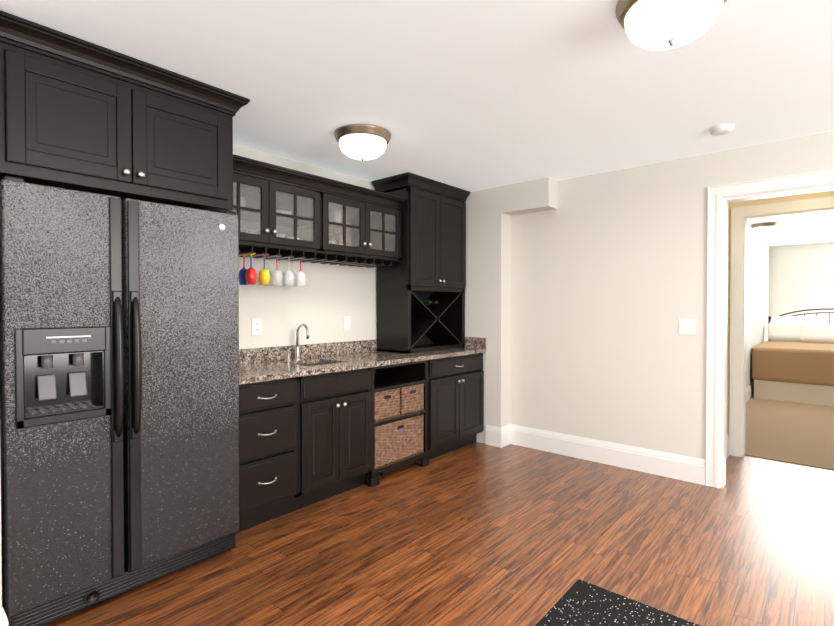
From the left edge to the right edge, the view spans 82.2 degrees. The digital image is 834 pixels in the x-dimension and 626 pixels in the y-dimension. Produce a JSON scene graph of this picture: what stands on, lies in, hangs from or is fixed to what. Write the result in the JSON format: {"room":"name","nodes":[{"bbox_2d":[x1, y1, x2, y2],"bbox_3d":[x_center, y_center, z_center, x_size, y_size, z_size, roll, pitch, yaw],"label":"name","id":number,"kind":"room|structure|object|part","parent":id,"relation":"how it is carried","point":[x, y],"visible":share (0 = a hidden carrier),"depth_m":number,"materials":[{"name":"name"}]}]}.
{"room":"kitchen","nodes":[
{"label":"kitchen","id":0,"kind":"room"},
{"bbox_2d":[0,131,833,608],"bbox_3d":[3.123,0.045,3.892,6.120,2.440,12.320,1,1,41],"label":"wall","id":1,"kind":"structure","parent":0,"point":[584,295],"depth_m":4.02,"materials":[{"name":"white paint"}]},
{"bbox_2d":[0,606,8,625],"bbox_3d":[-2.034,1.207,1.228,0.026,0.186,1.511,1,1,41],"label":"baseboard","id":2,"kind":"structure","parent":1,"relation":"attached to","point":[3,618],"depth_m":1.78,"materials":[{"name":"white"}]},
{"bbox_2d":[0,10,249,211],"bbox_3d":[-1.526,-0.853,2.434,0.751,0.597,1.040,1,1,41],"label":"upper cabinet","id":3,"kind":"object","parent":1,"relation":"attached to","point":[77,114],"visible":0.98,"depth_m":2.12,"materials":[{"name":"black wood"}]},
{"bbox_2d":[252,319,260,334],"bbox_3d":[-1.155,0.101,3.444,0.008,0.118,0.075,1,1,41],"label":"outlet","id":4,"kind":"object","parent":1,"relation":"attached to","point":[256,323],"depth_m":3.44,"materials":[{"name":"white plastic"}]},
{"bbox_2d":[231,154,330,257],"bbox_3d":[-1.076,-0.706,3.268,0.340,0.520,0.921,1,1,41],"label":"upper cabinet","id":5,"kind":"object","parent":1,"relation":"attached to","point":[284,213],"depth_m":3.27,"materials":[{"name":"black wood"}]},
{"bbox_2d":[239,340,383,363],"bbox_3d":[-0.654,0.296,4.011,0.019,0.105,2.574,1,1,41],"label":"backsplash","id":6,"kind":"structure","parent":1,"relation":"attached to","point":[249,355],"depth_m":3.81,"materials":[{"name":"stone"}]},
{"bbox_2d":[343,316,349,329],"bbox_3d":[-0.598,0.088,4.085,0.008,0.118,0.075,1,1,41],"label":"outlet","id":7,"kind":"object","parent":1,"relation":"attached to","point":[346,319],"depth_m":4.07,"materials":[{"name":"white plastic"}]},
{"bbox_2d":[311,179,405,261],"bbox_3d":[-0.554,-0.714,3.868,0.340,0.520,0.921,1,1,41],"label":"upper cabinet","id":8,"kind":"object","parent":1,"relation":"attached to","point":[366,224],"depth_m":3.79,"materials":[{"name":"black wood"}]},
{"bbox_2d":[463,337,485,347],"bbox_3d":[0.424,0.287,4.766,0.618,0.105,0.019,1,1,41],"label":"backsplash","id":9,"kind":"structure","parent":1,"relation":"attached to","point":[470,342],"depth_m":4.63,"materials":[{"name":"stone"}]},
{"bbox_2d":[504,424,704,484],"bbox_3d":[1.504,1.170,4.055,1.640,0.186,0.040,1,1,41],"label":"baseboard","id":10,"kind":"structure","parent":1,"relation":"attached to","point":[678,467],"depth_m":3.97,"materials":[{"name":"white wood"}]},
{"bbox_2d":[678,319,695,334],"bbox_3d":[2.035,0.104,3.600,0.116,0.118,0.008,1,1,41],"label":"light switch","id":11,"kind":"object","parent":1,"relation":"attached to","point":[686,326],"depth_m":3.60,"materials":[{"name":"white plastic"}]},
{"bbox_2d":[726,434,728,458],"bbox_3d":[2.499,1.172,3.938,0.016,0.186,0.850,1,1,41],"label":"baseboard","id":12,"kind":"structure","parent":1,"relation":"attached to","point":[727,436],"depth_m":4.17,"materials":[{"name":"white wood"}]},
{"bbox_2d":[746,381,753,402],"bbox_3d":[4.641,1.129,6.693,0.016,0.186,5.880,1,1,41],"label":"baseboard","id":13,"kind":"structure","parent":1,"relation":"attached to","point":[750,389],"depth_m":6.80,"materials":[{"name":"white"}]},
{"bbox_2d":[705,169,833,487],"bbox_3d":[2.572,0.178,3.205,1.074,2.192,0.142,1,1,41],"label":"door frame","id":14,"kind":"structure","parent":1,"relation":"attached to","point":[720,198],"depth_m":3.38,"materials":[{"name":"white wood"}]},
{"bbox_2d":[0,0,833,245],"bbox_3d":[3.123,-1.224,3.876,6.120,0.100,12.320,1,1,41],"label":"ceiling","id":15,"kind":"structure","parent":0,"point":[471,95],"depth_m":2.33,"materials":[{"name":"white paint"}]},
{"bbox_2d":[334,124,390,161],"bbox_3d":[-0.354,-1.077,3.123,0.370,0.176,0.370,1,1,41],"label":"ceiling light","id":16,"kind":"object","parent":15,"relation":"attached to","point":[362,142],"visible":1,"depth_m":3.01,"materials":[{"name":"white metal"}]},
{"bbox_2d":[615,0,726,49],"bbox_3d":[0.927,-1.059,1.738,0.380,0.176,0.380,1,1,41],"label":"ceiling light","id":17,"kind":"object","parent":15,"relation":"attached to","point":[657,24],"visible":1,"depth_m":1.68,"materials":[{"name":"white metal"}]},
{"bbox_2d":[709,124,733,135],"bbox_3d":[1.909,-1.145,2.997,0.136,0.036,0.136,1,1,41],"label":"smoke detector","id":18,"kind":"object","parent":15,"relation":"attached to","point":[720,129],"visible":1,"depth_m":2.96,"materials":[{"name":"white plastic"}]},
{"bbox_2d":[751,222,780,236],"bbox_3d":[4.739,-1.120,6.500,0.330,0.176,0.330,1,1,41],"label":"light","id":19,"kind":"object","parent":15,"relation":"attached to","point":[765,229],"visible":1,"depth_m":6.40,"materials":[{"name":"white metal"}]},
{"bbox_2d":[42,442,833,625],"bbox_3d":[1.136,1.325,1.621,6.120,0.060,6.260,1,1,41],"label":"floor","id":20,"kind":"structure","parent":0,"point":[477,534],"depth_m":2.56,"materials":[{"name":"brown wood"}]},
{"bbox_2d":[0,176,239,625],"bbox_3d":[-1.507,0.377,2.394,0.798,1.815,0.956,1,1,41],"label":"fridge","id":21,"kind":"object","parent":20,"relation":"on","point":[119,397],"visible":1,"depth_m":2.07,"materials":[{"name":"black metal"}]},
{"bbox_3d":[-1.473,0.331,1.999,0.103,1.682,0.404,1,1,41],"label":"freezer door","id":22,"kind":"part","parent":21,"relation":"part of","materials":[{"name":"black metal"}]},
{"bbox_2d":[236,368,379,532],"bbox_3d":[-0.901,0.834,3.273,0.623,0.878,1.123,1,1,41],"label":"base cabinet","id":23,"kind":"object","parent":20,"relation":"on","point":[318,422],"depth_m":3.03,"materials":[{"name":"black wood"}]},
{"bbox_2d":[239,348,485,383],"bbox_3d":[-0.421,0.369,3.809,0.637,0.035,2.574,1,1,41],"label":"countertop","id":24,"kind":"structure","parent":23,"relation":"on","point":[267,369],"depth_m":3.45,"materials":[{"name":"stone"}]},
{"bbox_2d":[284,324,311,359],"bbox_3d":[-0.892,0.217,3.539,0.166,0.275,0.145,1,1,41],"label":"faucet","id":25,"kind":"object","parent":24,"relation":"on","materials":[{"name":"silver metal"}]},
{"bbox_2d":[308,360,331,363],"bbox_3d":[-0.739,0.457,3.470,0.354,0.156,0.374,1,1,41],"label":"sink","id":26,"kind":"object","parent":24,"relation":"in","point":[309,361],"depth_m":3.66,"materials":[{"name":"silver metal"}]},
{"bbox_2d":[372,172,469,352],"bbox_3d":[0.058,-0.418,4.464,0.443,1.518,0.900,1,1,41],"label":"cabinet","id":27,"kind":"object","parent":24,"relation":"on","point":[421,285],"visible":1,"depth_m":4.29,"materials":[{"name":"black wood"}]},
{"bbox_2d":[380,352,484,466],"bbox_3d":[0.134,0.819,4.464,0.623,0.878,0.864,1,1,41],"label":"base cabinet","id":28,"kind":"object","parent":20,"relation":"on","point":[430,409],"depth_m":4.02,"materials":[{"name":"black wood"}]},
{"bbox_2d":[535,579,700,625],"bbox_3d":[0.707,1.291,1.526,0.905,0.010,1.255,1,1,41],"label":"rubber mat","id":29,"kind":"object","parent":20,"relation":"on","point":[581,603],"visible":1,"depth_m":2.04,"materials":[{"name":"black rubber"}]},
{"label":"outside","id":30,"kind":"structure","parent":0,"visible":0},
{"bbox_2d":[744,395,833,469],"bbox_3d":[6.025,1.270,5.533,3.870,0.068,6.060,1,1,41],"label":"floor carpet","id":31,"kind":"object","parent":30,"point":[793,433],"depth_m":4.97,"materials":[{"name":"beige carpet"}]},
{"bbox_2d":[752,308,833,405],"bbox_3d":[6.255,0.575,7.016,1.980,1.283,2.234,1,1,41],"label":"bed","id":32,"kind":"object","parent":31,"relation":"on","point":[793,358],"visible":1,"depth_m":6.66,"materials":[{"name":"beige fabric"}]}
]}

